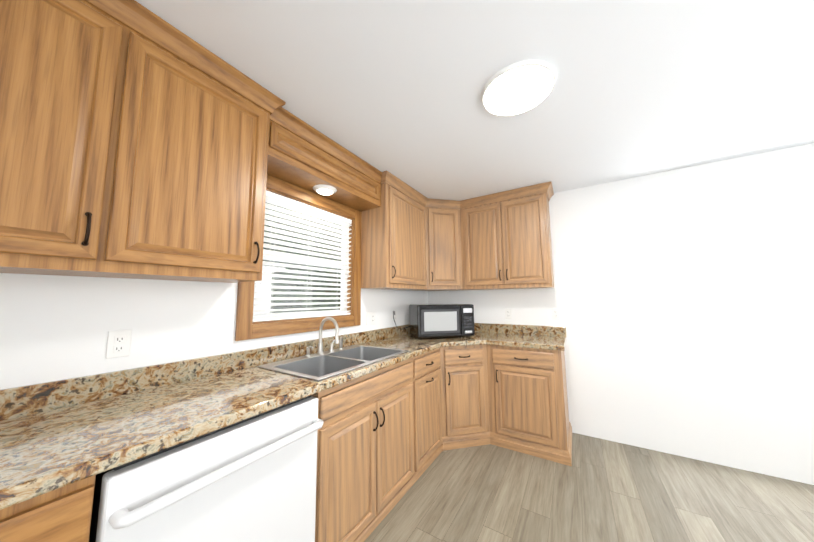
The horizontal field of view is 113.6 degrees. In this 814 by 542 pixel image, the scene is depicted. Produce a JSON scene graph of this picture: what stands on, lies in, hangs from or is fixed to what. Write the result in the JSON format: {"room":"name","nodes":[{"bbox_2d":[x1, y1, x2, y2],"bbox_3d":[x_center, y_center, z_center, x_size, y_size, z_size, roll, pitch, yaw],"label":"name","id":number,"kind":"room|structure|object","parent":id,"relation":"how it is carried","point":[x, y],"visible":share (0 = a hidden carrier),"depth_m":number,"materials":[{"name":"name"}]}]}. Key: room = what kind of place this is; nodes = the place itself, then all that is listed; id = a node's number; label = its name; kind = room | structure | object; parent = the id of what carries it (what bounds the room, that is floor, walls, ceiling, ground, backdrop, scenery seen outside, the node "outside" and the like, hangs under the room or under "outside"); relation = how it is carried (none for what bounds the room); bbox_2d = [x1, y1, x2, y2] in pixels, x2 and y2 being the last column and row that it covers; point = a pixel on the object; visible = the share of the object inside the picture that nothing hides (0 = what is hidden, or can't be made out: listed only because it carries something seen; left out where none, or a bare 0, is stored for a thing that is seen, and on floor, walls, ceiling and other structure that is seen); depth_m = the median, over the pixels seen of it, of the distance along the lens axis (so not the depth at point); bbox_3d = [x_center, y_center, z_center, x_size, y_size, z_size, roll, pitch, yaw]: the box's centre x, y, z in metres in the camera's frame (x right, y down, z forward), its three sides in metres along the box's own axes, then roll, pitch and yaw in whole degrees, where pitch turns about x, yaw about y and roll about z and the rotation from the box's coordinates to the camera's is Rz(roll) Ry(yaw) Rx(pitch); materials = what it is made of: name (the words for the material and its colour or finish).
{"room":"kitchen","nodes":[
{"label":"kitchen","id":0,"kind":"room"},
{"bbox_2d":[0,273,427,389],"bbox_3d":[-1.659,0.184,0.678,0.150,2.470,7.360,-4,-7,32],"label":"wall","id":1,"kind":"structure","parent":0,"point":[55,327],"depth_m":1.17,"materials":[{"name":"white paint"}]},
{"bbox_2d":[106,329,131,358],"bbox_3d":[-1.254,0.317,1.160,0.007,0.116,0.072,-4,-7,32],"label":"electrical outlet","id":2,"kind":"object","parent":1,"relation":"attached to","point":[118,343],"visible":1,"depth_m":1.16,"materials":[{"name":"white plastic"}]},
{"bbox_2d":[0,0,269,282],"bbox_3d":[-1.187,-0.462,1.027,0.358,0.949,1.170,-4,-7,32],"label":"upper cabinet","id":3,"kind":"object","parent":1,"relation":"attached to","point":[126,152],"visible":1,"depth_m":0.97,"materials":[{"name":"brown wood"}]},
{"bbox_2d":[235,174,361,340],"bbox_3d":[-0.765,-0.075,2.080,0.125,1.069,1.064,-4,-7,32],"label":"window","id":4,"kind":"structure","parent":1,"relation":"in","point":[247,328],"depth_m":2.01,"materials":[{"name":"brown wood"}]},
{"bbox_2d":[253,190,351,321],"bbox_3d":[-0.749,-0.078,2.070,0.063,0.867,0.856,-4,-7,32],"label":"window blinds","id":5,"kind":"object","parent":4,"relation":"attached to","point":[273,199],"visible":0.83,"depth_m":2.01,"materials":[{"name":"white plastic"}]},
{"bbox_2d":[84,0,553,208],"bbox_3d":[-0.302,-0.954,1.352,1.572,0.080,4.664,-4,-7,32],"label":"crown molding","id":6,"kind":"structure","parent":1,"relation":"attached to","point":[137,17],"depth_m":1.41,"materials":[{"name":"brown wood"}]},
{"bbox_2d":[267,120,380,211],"bbox_3d":[-0.630,-0.730,2.044,0.262,0.213,1.087,-4,-7,32],"label":"valance","id":7,"kind":"object","parent":1,"relation":"attached to","point":[295,160],"visible":0.83,"depth_m":1.87,"materials":[{"name":"brown wood"}]},
{"bbox_2d":[313,184,336,194],"bbox_3d":[-0.626,-0.611,2.031,0.176,0.026,0.176,-4,-7,32],"label":"light","id":8,"kind":"object","parent":7,"relation":"attached to","point":[322,189],"visible":1,"depth_m":1.99,"materials":[{"name":"white glass"}]},
{"bbox_2d":[366,312,374,325],"bbox_3d":[-0.350,0.464,2.591,0.007,0.120,0.136,-4,-7,32],"label":"electrical outlet","id":9,"kind":"object","parent":1,"relation":"attached to","point":[370,318],"visible":1,"depth_m":2.58,"materials":[{"name":"white plastic"}]},
{"bbox_2d":[361,183,426,289],"bbox_3d":[-0.096,-0.290,2.756,0.358,0.949,0.752,-4,-7,32],"label":"upper cabinet","id":10,"kind":"object","parent":1,"relation":"attached to","point":[393,241],"visible":1,"depth_m":2.49,"materials":[{"name":"brown wood"}]},
{"bbox_2d":[410,207,462,290],"bbox_3d":[0.373,-0.241,3.264,0.608,0.949,0.608,-4,-7,32],"label":"upper cabinet","id":11,"kind":"object","parent":1,"relation":"attached to","point":[443,254],"visible":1,"depth_m":3.04,"materials":[{"name":"brown wood"}]},
{"bbox_2d":[135,0,813,200],"bbox_3d":[0.340,-1.245,-0.442,4.900,0.100,7.360,-4,-7,32],"label":"ceiling","id":12,"kind":"structure","parent":0,"point":[641,87],"depth_m":1.38,"materials":[{"name":"white paint"}]},
{"bbox_2d":[481,60,555,116],"bbox_3d":[0.605,-0.983,1.466,0.380,0.026,0.380,-4,-7,32],"label":"recessed light","id":13,"kind":"object","parent":12,"relation":"in","point":[518,88],"visible":0.98,"depth_m":1.42,"materials":[{"name":"white plastic"}]},
{"bbox_2d":[364,433,813,541],"bbox_3d":[0.364,1.310,-0.712,4.900,0.100,7.360,-4,-7,32],"label":"floor","id":14,"kind":"structure","parent":0,"point":[601,490],"depth_m":1.75,"materials":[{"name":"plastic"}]},
{"bbox_2d":[0,475,95,541],"bbox_3d":[-1.205,0.958,0.537,0.663,0.893,0.612,-4,-7,32],"label":"base cabinet","id":15,"kind":"object","parent":14,"relation":"on","point":[63,514],"visible":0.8,"depth_m":0.63,"materials":[{"name":"brown wood"}]},
{"bbox_2d":[89,395,323,541],"bbox_3d":[-0.831,1.014,1.075,0.666,0.888,0.694,-4,-7,32],"label":"dishwasher","id":16,"kind":"object","parent":14,"relation":"on","point":[252,479],"visible":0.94,"depth_m":0.91,"materials":[{"name":"white metal"}]},
{"bbox_2d":[311,358,413,541],"bbox_3d":[-0.424,1.082,1.775,0.663,0.893,0.893,-4,-7,32],"label":"base cabinet","id":17,"kind":"object","parent":14,"relation":"on","point":[365,454],"visible":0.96,"depth_m":1.50,"materials":[{"name":"brown wood"}]},
{"bbox_2d":[413,348,441,472],"bbox_3d":[-0.058,1.139,2.355,0.663,0.893,0.483,-4,-7,32],"label":"base cabinet","id":18,"kind":"object","parent":14,"relation":"on","point":[427,412],"visible":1,"depth_m":2.15,"materials":[{"name":"brown wood"}]},
{"bbox_2d":[440,345,489,436],"bbox_3d":[0.441,1.190,2.881,0.944,0.893,0.940,-4,-7,32],"label":"base cabinet","id":19,"kind":"object","parent":14,"relation":"on","point":[464,394],"visible":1,"depth_m":2.45,"materials":[{"name":"brown wood"}]},
{"bbox_2d":[0,323,566,509],"bbox_3d":[-0.007,0.540,1.623,1.598,0.140,3.646,-4,-7,32],"label":"countertop","id":20,"kind":"structure","parent":19,"relation":"on","point":[54,435],"depth_m":1.02,"materials":[{"name":"stone"}]},
{"bbox_2d":[305,317,342,356],"bbox_3d":[-0.537,0.465,1.938,0.214,0.266,0.345,-4,-7,32],"label":"faucet","id":21,"kind":"object","parent":20,"relation":"on","point":[320,343],"visible":1,"depth_m":1.92,"materials":[{"name":"silver metal"}]},
{"bbox_2d":[258,345,408,395],"bbox_3d":[-0.438,0.673,1.799,0.542,0.177,0.852,-4,-7,32],"label":"sink","id":22,"kind":"object","parent":20,"relation":"in","point":[320,367],"visible":0.58,"depth_m":1.81,"materials":[{"name":"silver metal"}]},
{"bbox_2d":[409,304,474,338],"bbox_3d":[0.363,0.530,2.880,0.600,0.336,0.426,1,-6,-12],"label":"microwave","id":23,"kind":"object","parent":20,"relation":"on","point":[438,320],"visible":1,"depth_m":2.69,"materials":[{"name":"black"}]},
{"bbox_2d":[486,345,568,450],"bbox_3d":[1.178,1.152,2.583,0.623,0.893,0.664,-4,-7,32],"label":"base cabinet","id":24,"kind":"object","parent":14,"relation":"on","point":[527,395],"visible":0.96,"depth_m":2.32,"materials":[{"name":"brown wood"}]},
{"bbox_2d":[428,143,813,484],"bbox_3d":[2.270,0.335,2.461,4.600,2.470,0.150,-4,-7,32],"label":"wall","id":25,"kind":"structure","parent":0,"point":[682,299],"depth_m":2.27,"materials":[{"name":"white paint"}]},
{"bbox_2d":[353,422,571,541],"bbox_3d":[0.254,1.431,1.368,0.980,0.100,3.644,-4,-7,32],"label":"baseboard","id":26,"kind":"structure","parent":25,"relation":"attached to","point":[557,455],"depth_m":2.26,"materials":[{"name":"brown wood"}]},
{"bbox_2d":[460,192,553,289],"bbox_3d":[1.082,-0.279,2.968,0.909,0.949,0.358,-4,-7,32],"label":"upper cabinet","id":27,"kind":"object","parent":25,"relation":"attached to","point":[506,244],"visible":1,"depth_m":2.81,"materials":[{"name":"brown wood"}]},
{"bbox_2d":[505,308,511,318],"bbox_3d":[1.162,0.488,3.051,0.072,0.116,0.007,-4,-7,32],"label":"electrical outlet","id":28,"kind":"object","parent":25,"relation":"attached to","point":[508,313],"visible":1,"depth_m":3.05,"materials":[{"name":"white plastic"}]},
{"label":"outside","id":29,"kind":"structure","parent":0,"visible":0},
{"bbox_2d":[263,202,340,312],"bbox_3d":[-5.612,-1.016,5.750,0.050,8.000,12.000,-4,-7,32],"label":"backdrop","id":30,"kind":"structure","parent":29,"point":[297,290],"depth_m":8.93,"materials":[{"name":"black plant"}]},
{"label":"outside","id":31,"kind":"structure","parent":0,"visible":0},
{"bbox_2d":[254,265,284,313],"bbox_3d":[-4.693,1.056,4.133,2.150,2.520,4.600,-4,-7,32],"label":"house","id":32,"kind":"structure","parent":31,"point":[262,295],"depth_m":5.35,"materials":[{"name":"white"}]}
]}

